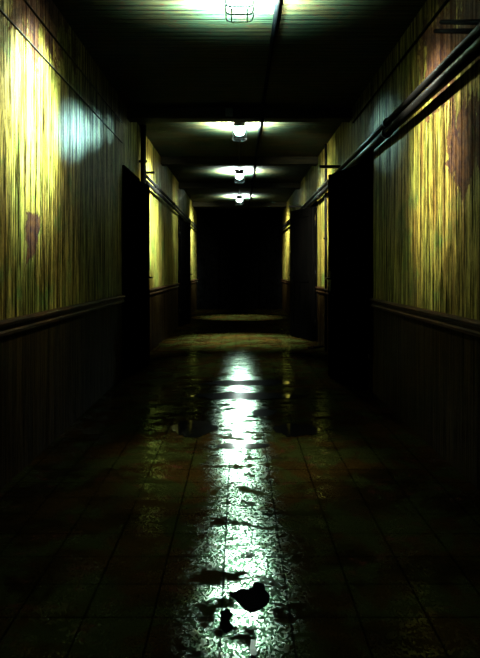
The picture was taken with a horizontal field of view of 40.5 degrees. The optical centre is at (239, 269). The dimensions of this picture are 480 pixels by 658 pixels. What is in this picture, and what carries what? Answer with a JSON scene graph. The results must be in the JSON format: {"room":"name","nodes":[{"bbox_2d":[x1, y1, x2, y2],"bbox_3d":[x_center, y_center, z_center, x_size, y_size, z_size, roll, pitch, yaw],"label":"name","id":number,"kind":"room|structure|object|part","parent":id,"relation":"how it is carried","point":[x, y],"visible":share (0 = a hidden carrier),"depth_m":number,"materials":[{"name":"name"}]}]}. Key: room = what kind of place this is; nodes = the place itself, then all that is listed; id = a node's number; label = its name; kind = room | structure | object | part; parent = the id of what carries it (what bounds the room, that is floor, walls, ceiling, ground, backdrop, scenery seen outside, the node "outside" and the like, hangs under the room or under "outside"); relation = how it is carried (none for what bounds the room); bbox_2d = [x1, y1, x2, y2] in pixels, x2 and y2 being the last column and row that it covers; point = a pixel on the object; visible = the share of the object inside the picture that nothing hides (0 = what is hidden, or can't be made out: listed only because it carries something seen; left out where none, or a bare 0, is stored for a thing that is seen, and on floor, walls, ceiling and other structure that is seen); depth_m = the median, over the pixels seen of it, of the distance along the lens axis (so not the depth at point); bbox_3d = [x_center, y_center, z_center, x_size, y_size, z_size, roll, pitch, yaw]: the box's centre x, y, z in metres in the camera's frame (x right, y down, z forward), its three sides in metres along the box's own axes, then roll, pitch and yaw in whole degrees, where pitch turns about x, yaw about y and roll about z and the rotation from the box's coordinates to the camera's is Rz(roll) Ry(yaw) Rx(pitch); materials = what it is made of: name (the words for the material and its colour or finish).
{"room":"abandoned building corridor","nodes":[
{"label":"abandoned building corridor","id":0,"kind":"room"},
{"bbox_2d":[0,0,196,489],"bbox_3d":[-1.915,-0.325,8.550,1.330,2.950,21.100,0,0,0],"label":"wall","id":1,"kind":"structure","parent":0,"point":[61,165],"depth_m":4.54,"materials":[{"name":"paint"}]},
{"bbox_2d":[0,9,122,142],"bbox_3d":[-1.244,-1.351,2.450,0.010,0.020,8.900,0,0,0],"label":"cable","id":2,"kind":"object","parent":1,"relation":"attached to","point":[3,13],"visible":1,"depth_m":4.28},
{"bbox_2d":[0,295,125,336],"bbox_3d":[-1.231,0.306,2.465,0.038,0.088,8.930,0,0,0],"label":"rail","id":3,"kind":"object","parent":1,"relation":"attached to","point":[8,326],"visible":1,"depth_m":4.24,"materials":[{"name":"brown wood"}]},
{"bbox_2d":[24,0,122,122],"bbox_3d":[-1.243,-1.560,2.450,0.012,0.024,8.900,0,0,0],"label":"cable","id":4,"kind":"object","parent":1,"relation":"attached to","point":[26,2],"visible":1,"depth_m":4.65,"materials":[{"name":"black metal"}]},
{"bbox_2d":[122,165,152,377],"bbox_3d":[-1.141,0.015,7.460,0.218,2.270,1.060,0,0,0],"label":"door","id":5,"kind":"structure","parent":1,"relation":"in","point":[136,277],"depth_m":7.23,"materials":[{"name":"black paint"}]},
{"bbox_3d":[-1.238,0.015,7.460,0.025,2.270,1.060,0,0,0],"label":"frame","id":6,"kind":"part","parent":5,"relation":"part of","materials":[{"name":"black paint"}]},
{"bbox_2d":[139,125,146,183],"bbox_3d":[-1.202,-0.325,8.080,0.104,2.950,0.074,0,0,0],"label":"riser pipe","id":7,"kind":"object","parent":1,"relation":"attached to","point":[142,161],"visible":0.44,"depth_m":8.05,"materials":[{"name":"black metal"}]},
{"bbox_2d":[150,283,179,294],"bbox_3d":[-1.231,0.306,10.610,0.038,0.088,5.240,0,0,0],"label":"rail","id":8,"kind":"object","parent":1,"relation":"attached to","point":[171,286],"visible":0.66,"depth_m":10.41,"materials":[{"name":"brown wood"}]},
{"bbox_2d":[146,179,199,231],"bbox_3d":[-1.190,-1.126,13.650,0.066,0.066,10.900,0,0,0],"label":"pipe","id":9,"kind":"object","parent":1,"relation":"attached to","point":[156,191],"visible":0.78,"depth_m":10.63,"materials":[{"name":"black metal"}]},
{"bbox_2d":[146,174,199,229],"bbox_3d":[-1.190,-1.198,13.650,0.058,0.058,10.900,0,0,0],"label":"pipe","id":10,"kind":"object","parent":1,"relation":"attached to","point":[148,178],"visible":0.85,"depth_m":10.77,"materials":[{"name":"black metal"}]},
{"bbox_2d":[178,215,192,325],"bbox_3d":[-1.130,0.015,13.760,0.239,2.270,1.060,0,0,0],"label":"door","id":11,"kind":"structure","parent":1,"relation":"in","point":[184,228],"depth_m":13.61,"materials":[{"name":"black paint"}]},
{"bbox_3d":[-1.238,0.015,13.760,0.025,2.270,1.060,0,0,0],"label":"frame","id":12,"kind":"part","parent":11,"relation":"part of","materials":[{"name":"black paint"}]},
{"bbox_2d":[52,0,426,208],"bbox_3d":[0.000,-1.875,8.550,5.200,0.150,21.500,0,0,0],"label":"ceiling","id":13,"kind":"structure","parent":0,"point":[152,53],"depth_m":5.58,"materials":[{"name":"grey paint"}]},
{"bbox_2d":[161,156,317,165],"bbox_3d":[0.000,-1.740,10.400,2.500,0.120,0.200,0,0,0],"label":"beam","id":14,"kind":"structure","parent":13,"relation":"attached to","point":[165,160],"depth_m":10.30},
{"bbox_2d":[192,202,286,206],"bbox_3d":[0.000,-1.740,17.300,2.500,0.120,0.200,0,0,0],"label":"beam","id":15,"kind":"structure","parent":13,"relation":"attached to","point":[194,204],"depth_m":17.20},
{"bbox_2d":[224,0,254,22],"bbox_3d":[0.000,-1.697,4.060,0.200,0.205,0.320,0,0,0],"label":"ceiling lamp","id":16,"kind":"object","parent":13,"relation":"attached to","point":[235,4],"visible":1,"depth_m":4.07,"materials":[{"name":"metal"}]},
{"bbox_2d":[230,0,248,9],"bbox_3d":[0.000,-1.716,4.070,0.136,0.117,0.228,0,0,0],"label":"diffuser","id":17,"kind":"object","parent":16,"relation":"attached to","point":[233,2],"depth_m":4.06,"materials":[{"name":"white"}]},
{"bbox_2d":[231,122,247,141],"bbox_3d":[0.000,-1.697,7.940,0.200,0.205,0.320,0,0,0],"label":"ceiling lamp","id":18,"kind":"object","parent":13,"relation":"attached to","point":[239,127],"visible":0.94,"depth_m":7.84,"materials":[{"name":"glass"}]},
{"bbox_2d":[234,127,244,135],"bbox_3d":[0.000,-1.716,7.950,0.136,0.117,0.228,0,0,0],"label":"diffuser","id":19,"kind":"object","parent":18,"relation":"attached to","point":[239,131],"depth_m":7.86,"materials":[{"name":"white"}]},
{"bbox_2d":[234,170,244,182],"bbox_3d":[0.000,-1.697,11.840,0.200,0.205,0.320,0,0,0],"label":"ceiling lamp","id":20,"kind":"object","parent":13,"relation":"attached to","point":[239,174],"visible":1,"depth_m":11.73,"materials":[{"name":"glass"}]},
{"bbox_2d":[236,174,242,179],"bbox_3d":[0.000,-1.716,11.850,0.136,0.117,0.228,0,0,0],"label":"diffuser","id":21,"kind":"object","parent":20,"relation":"attached to","point":[239,176],"depth_m":11.75,"materials":[{"name":"white"}]},
{"bbox_2d":[235,196,243,204],"bbox_3d":[0.000,-1.697,15.890,0.200,0.205,0.320,0,0,0],"label":"ceiling lamp","id":22,"kind":"object","parent":13,"relation":"attached to","point":[239,198],"visible":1,"depth_m":15.79,"materials":[{"name":"glass"}]},
{"bbox_2d":[127,108,351,121],"bbox_3d":[0.000,-1.740,7.300,2.500,0.120,0.200,0,0,0],"label":"beam","id":23,"kind":"structure","parent":13,"relation":"attached to","point":[133,114],"depth_m":7.20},
{"bbox_2d":[179,182,299,188],"bbox_3d":[0.000,-1.740,13.450,2.500,0.120,0.200,0,0,0],"label":"beam","id":24,"kind":"structure","parent":13,"relation":"attached to","point":[182,185],"depth_m":13.35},
{"bbox_2d":[239,136,239,170],"bbox_3d":[0.000,-1.730,9.890,0.022,0.143,3.580,0,0,0],"label":"cable","id":25,"kind":"object","parent":13,"relation":"attached to","point":[239,136],"visible":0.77,"depth_m":10.06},
{"bbox_2d":[248,0,280,209],"bbox_3d":[0.255,-1.725,8.550,0.034,0.155,21.100,0,0,0],"label":"conduit","id":26,"kind":"object","parent":13,"relation":"attached to","point":[277,2],"visible":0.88,"depth_m":5.92,"materials":[{"name":"grey metal"}]},
{"bbox_2d":[197,209,281,308],"bbox_3d":[0.000,-0.325,19.180,2.820,2.950,0.160,0,0,0],"label":"wall","id":27,"kind":"structure","parent":0,"point":[211,223],"depth_m":19.10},
{"bbox_2d":[218,235,260,308],"bbox_3d":[0.000,0.065,19.066,1.240,2.170,0.069,0,0,0],"label":"door","id":28,"kind":"structure","parent":27,"relation":"in","point":[228,245],"depth_m":19.07,"materials":[{"name":"black paint"}]},
{"bbox_2d":[0,309,479,657],"bbox_3d":[0.000,1.225,8.550,5.200,0.150,21.500,0,0,0],"label":"floor","id":29,"kind":"structure","parent":0,"point":[128,535],"depth_m":2.92,"materials":[{"name":"tile"}]},
{"bbox_2d":[170,420,217,437],"bbox_3d":[-0.331,1.149,4.713,0.355,0.003,0.522,0,0,0],"label":"puddle","id":30,"kind":"object","parent":29,"relation":"on","point":[189,428],"visible":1,"depth_m":4.70,"materials":[{"name":"black liquid"}]},
{"bbox_2d":[220,609,232,631],"bbox_3d":[-0.042,1.148,2.132,0.042,0.004,0.134,0,0,0],"label":"scrap","id":31,"kind":"object","parent":29,"relation":"on","point":[226,614],"visible":1,"depth_m":2.12,"materials":[{"name":"black"}]},
{"bbox_2d":[215,443,269,448],"bbox_3d":[0.023,1.149,4.249,0.381,0.003,0.128,0,0,0],"label":"puddle","id":32,"kind":"object","parent":29,"relation":"on","point":[224,445],"visible":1,"depth_m":4.25,"materials":[{"name":"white liquid"}]},
{"bbox_2d":[198,380,292,385],"bbox_3d":[0.060,1.149,6.619,0.976,0.003,0.340,0,0,0],"label":"puddle","id":33,"kind":"object","parent":29,"relation":"on","point":[226,382],"visible":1,"depth_m":6.63,"materials":[{"name":"black liquid"}]},
{"bbox_2d":[188,392,307,399],"bbox_3d":[0.083,1.149,5.928,1.096,0.003,0.353,0,0,0],"label":"puddle","id":34,"kind":"object","parent":29,"relation":"on","point":[226,395],"visible":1,"depth_m":5.94,"materials":[{"name":"black liquid"}]},
{"bbox_2d":[229,581,269,610],"bbox_3d":[0.053,1.147,2.289,0.157,0.006,0.143,0,0,-39],"label":"scrap","id":35,"kind":"object","parent":29,"relation":"on","point":[256,597],"visible":1,"depth_m":2.28,"materials":[{"name":"black"}]},
{"bbox_2d":[250,639,256,656],"bbox_3d":[0.042,1.148,1.975,0.021,0.004,0.085,0,0,0],"label":"paper scrap","id":36,"kind":"object","parent":29,"relation":"on","point":[253,651],"visible":1,"depth_m":1.96,"materials":[{"name":"white paper"}]},
{"bbox_2d":[251,408,275,416],"bbox_3d":[0.183,1.149,5.233,0.222,0.003,0.263,0,0,41],"label":"puddle","id":37,"kind":"object","parent":29,"relation":"on","point":[261,412],"visible":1,"depth_m":5.23,"materials":[{"name":"black liquid"}]},
{"bbox_2d":[273,423,319,436],"bbox_3d":[0.404,1.149,4.683,0.341,0.003,0.356,0,0,-27],"label":"puddle","id":38,"kind":"object","parent":29,"relation":"on","point":[290,429],"visible":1,"depth_m":4.67,"materials":[{"name":"black liquid"}]},
{"bbox_2d":[282,0,479,490],"bbox_3d":[1.915,-0.325,8.550,1.330,2.950,21.100,0,0,0],"label":"wall","id":39,"kind":"structure","parent":0,"point":[426,174],"depth_m":4.34,"materials":[{"name":"paint"}]},
{"bbox_2d":[281,279,289,283],"bbox_3d":[1.231,0.306,15.295,0.038,0.088,7.610,0,0,0],"label":"rail","id":40,"kind":"object","parent":39,"relation":"attached to","point":[282,280],"visible":0.31,"depth_m":17.22,"materials":[{"name":"brown wood"}]},
{"bbox_2d":[289,201,316,341],"bbox_3d":[1.048,0.015,10.960,0.404,2.270,1.060,0,0,0],"label":"door","id":41,"kind":"structure","parent":39,"relation":"in","point":[303,222],"depth_m":10.81,"materials":[{"name":"black paint"}]},
{"bbox_3d":[1.238,0.015,10.960,0.025,2.270,1.060,0,0,0],"label":"frame","id":42,"kind":"part","parent":41,"relation":"part of","materials":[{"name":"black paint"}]},
{"bbox_2d":[315,286,327,294],"bbox_3d":[1.231,0.306,8.785,0.038,0.088,3.290,0,0,0],"label":"rail","id":43,"kind":"object","parent":39,"relation":"attached to","point":[318,289],"visible":0.34,"depth_m":9.67,"materials":[{"name":"brown wood"}]},
{"bbox_2d":[323,144,326,350],"bbox_3d":[1.227,-0.325,9.280,0.054,2.950,0.034,0,0,0],"label":"riser pipe","id":44,"kind":"object","parent":39,"relation":"attached to","point":[325,238],"visible":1,"depth_m":9.27,"materials":[{"name":"black metal"}]},
{"bbox_2d":[319,165,340,167],"bbox_3d":[1.102,-1.150,7.750,0.304,0.240,0.060,0,0,0],"label":"bracket","id":45,"kind":"object","parent":39,"relation":"attached to","point":[320,166],"visible":0.33,"depth_m":7.73,"materials":[{"name":"black metal"}]},
{"bbox_2d":[325,151,372,392],"bbox_3d":[1.080,0.015,6.610,0.340,2.270,1.060,0,0,0],"label":"door","id":46,"kind":"structure","parent":39,"relation":"in","point":[349,190],"depth_m":6.45,"materials":[{"name":"black paint"}]},
{"bbox_3d":[0.951,0.120,6.872,0.065,0.220,0.150,0,0,-15],"label":"handle","id":47,"kind":"part","parent":46,"relation":"part of","materials":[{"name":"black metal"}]},
{"bbox_3d":[1.238,0.015,6.610,0.025,2.270,1.060,0,0,0],"label":"frame","id":48,"kind":"part","parent":46,"relation":"part of","materials":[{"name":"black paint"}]},
{"bbox_2d":[278,37,479,233],"bbox_3d":[1.178,-1.099,8.550,0.086,0.086,21.100,0,0,0],"label":"pipe","id":49,"kind":"object","parent":39,"relation":"attached to","point":[472,52],"visible":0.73,"depth_m":4.18,"materials":[{"name":"black metal"}]},
{"bbox_2d":[279,23,479,230],"bbox_3d":[1.178,-1.179,8.550,0.066,0.066,21.100,0,0,0],"label":"pipe","id":50,"kind":"object","parent":39,"relation":"attached to","point":[474,34],"visible":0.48,"depth_m":4.29,"materials":[{"name":"black metal"}]},
{"bbox_2d":[352,0,448,122],"bbox_3d":[1.240,-1.611,2.550,0.018,0.027,9.100,0,0,0],"label":"cable","id":51,"kind":"object","parent":39,"relation":"attached to","point":[446,1],"visible":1,"depth_m":4.79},
{"bbox_2d":[369,298,479,336],"bbox_3d":[1.231,0.306,2.040,0.038,0.088,8.080,0,0,0],"label":"rail","id":52,"kind":"object","parent":39,"relation":"attached to","point":[470,326],"visible":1,"depth_m":4.12,"materials":[{"name":"brown wood"}]},
{"bbox_2d":[433,28,472,33],"bbox_3d":[1.240,-1.393,3.789,0.028,0.265,0.659,0,0,0],"label":"stub","id":53,"kind":"object","parent":39,"relation":"attached to","point":[450,30],"visible":0.8,"depth_m":3.71,"materials":[{"name":"black metal"}]},
{"bbox_2d":[439,19,479,24],"bbox_3d":[1.240,-1.375,3.605,0.028,0.322,0.785,0,0,0],"label":"stub","id":54,"kind":"object","parent":39,"relation":"attached to","point":[449,21],"visible":1,"depth_m":3.61,"materials":[{"name":"black metal"}]}
]}

